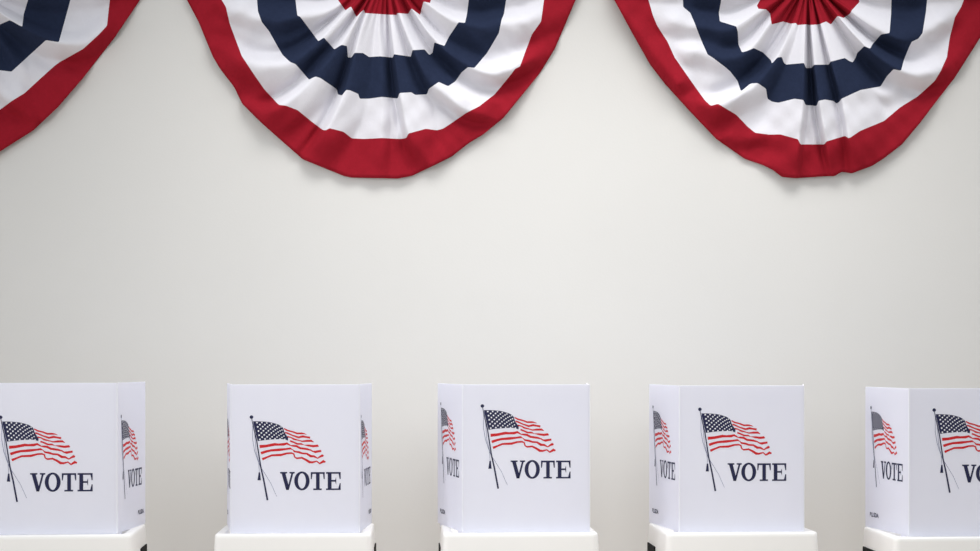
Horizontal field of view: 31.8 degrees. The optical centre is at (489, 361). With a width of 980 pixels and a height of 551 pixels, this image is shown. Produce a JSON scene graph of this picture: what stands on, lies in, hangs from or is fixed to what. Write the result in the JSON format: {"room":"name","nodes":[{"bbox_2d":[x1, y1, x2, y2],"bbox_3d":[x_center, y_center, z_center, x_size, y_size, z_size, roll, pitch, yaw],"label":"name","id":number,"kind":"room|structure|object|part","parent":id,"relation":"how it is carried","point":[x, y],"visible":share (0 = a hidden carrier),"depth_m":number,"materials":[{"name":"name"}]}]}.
{"room":"polling place","nodes":[
{"label":"polling place","id":0,"kind":"room"},
{"bbox_2d":[0,0,979,550],"bbox_3d":[0.000,-0.528,7.775,14.000,4.200,0.150,0,0,0],"label":"wall","id":1,"kind":"structure","parent":0,"point":[154,231],"depth_m":7.70,"materials":[{"name":"paint"}]},
{"bbox_2d":[0,0,139,150],"bbox_3d":[-2.420,-1.296,7.642,1.815,0.956,0.116,0,0,0],"label":"bunting","id":2,"kind":"object","parent":1,"relation":"attached to","point":[47,47],"visible":1,"depth_m":7.66,"materials":[{"name":"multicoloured fabric"}]},
{"bbox_2d":[187,0,574,178],"bbox_3d":[-0.464,-1.296,7.641,1.838,0.956,0.118,0,0,0],"label":"bunting","id":3,"kind":"object","parent":1,"relation":"attached to","point":[393,89],"visible":1,"depth_m":7.65,"materials":[{"name":"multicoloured fabric"}]},
{"bbox_2d":[615,0,979,177],"bbox_3d":[1.417,-1.274,7.642,1.819,0.912,0.115,0,0,0],"label":"bunting","id":4,"kind":"object","parent":1,"relation":"attached to","point":[794,88],"visible":1,"depth_m":7.65,"materials":[{"name":"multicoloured fabric"}]},
{"bbox_3d":[0.000,1.622,3.175,14.000,0.100,9.350,0,0,0],"label":"floor","id":5,"kind":"structure","parent":0,"visible":0},
{"bbox_2d":[0,382,146,550],"bbox_3d":[-1.685,0.825,6.633,0.681,1.494,0.485,0,0,-5],"label":"voting booth","id":6,"kind":"object","parent":5,"relation":"on","point":[72,455],"visible":1,"depth_m":6.45,"materials":[{"name":"white plastic"}]},
{"bbox_3d":[-1.394,0.368,6.679,0.005,0.580,0.416,0,0,3],"label":"panel","id":7,"kind":"part","parent":6,"relation":"part of","materials":[{"name":"white cardboard"}]},
{"bbox_2d":[214,383,375,550],"bbox_3d":[-0.758,0.829,6.754,0.621,1.486,0.485,0,0,-2],"label":"voting booth","id":8,"kind":"object","parent":5,"relation":"on","point":[299,456],"visible":1,"depth_m":6.57,"materials":[{"name":"white plastic"}]},
{"bbox_3d":[-1.024,0.376,6.766,0.005,0.580,0.416,0,0,-11],"label":"panel","id":9,"kind":"part","parent":8,"relation":"part of","materials":[{"name":"white plastic"}]},
{"bbox_3d":[-0.744,0.376,6.571,0.483,0.580,0.005,0,0,-2],"label":"panel","id":10,"kind":"part","parent":8,"relation":"part of","materials":[{"name":"white plastic"}]},
{"bbox_3d":[-0.493,0.376,6.788,0.005,0.580,0.416,0,0,3],"label":"panel","id":11,"kind":"part","parent":8,"relation":"part of","materials":[{"name":"white plastic"}]},
{"bbox_2d":[438,383,598,550],"bbox_3d":[0.107,0.829,6.788,0.621,1.486,0.485,0,0,-3],"label":"voting booth","id":12,"kind":"object","parent":5,"relation":"on","point":[514,459],"visible":1,"depth_m":6.61,"materials":[{"name":"white plastic"}]},
{"bbox_3d":[-0.156,0.376,6.795,0.005,0.580,0.416,0,0,-15],"label":"panel","id":13,"kind":"part","parent":12,"relation":"part of","materials":[{"name":"white plastic"}]},
{"bbox_3d":[0.139,0.376,6.607,0.483,0.580,0.005,0,0,-3],"label":"panel","id":14,"kind":"part","parent":12,"relation":"part of","materials":[{"name":"white plastic"}]},
{"bbox_2d":[647,384,817,550],"bbox_3d":[0.981,0.832,6.865,0.661,1.481,0.485,0,0,-4],"label":"voting booth","id":15,"kind":"object","parent":5,"relation":"on","point":[726,463],"visible":1,"depth_m":6.68,"materials":[{"name":"white plastic"}]},
{"bbox_3d":[0.697,0.381,6.870,0.005,0.580,0.416,0,0,-11],"label":"panel","id":16,"kind":"part","parent":15,"relation":"part of","materials":[{"name":"white plastic"}]},
{"bbox_3d":[0.978,0.381,6.681,0.483,0.580,0.005,0,0,-4],"label":"panel","id":17,"kind":"part","parent":15,"relation":"part of","materials":[{"name":"white plastic"}]},
{"bbox_2d":[863,387,979,550],"bbox_3d":[1.824,0.836,6.787,0.621,1.471,0.485,0,0,-3],"label":"voting booth","id":18,"kind":"object","parent":5,"relation":"on","point":[922,445],"visible":1,"depth_m":6.60,"materials":[{"name":"white plastic"}]},
{"bbox_3d":[1.570,0.391,6.798,0.005,0.580,0.416,0,0,-11],"label":"panel","id":19,"kind":"part","parent":18,"relation":"part of","materials":[{"name":"white plastic"}]},
{"bbox_3d":[1.850,0.391,6.606,0.483,0.580,0.005,0,0,-3],"label":"panel","id":20,"kind":"part","parent":18,"relation":"part of","materials":[{"name":"white plastic"}]}
]}

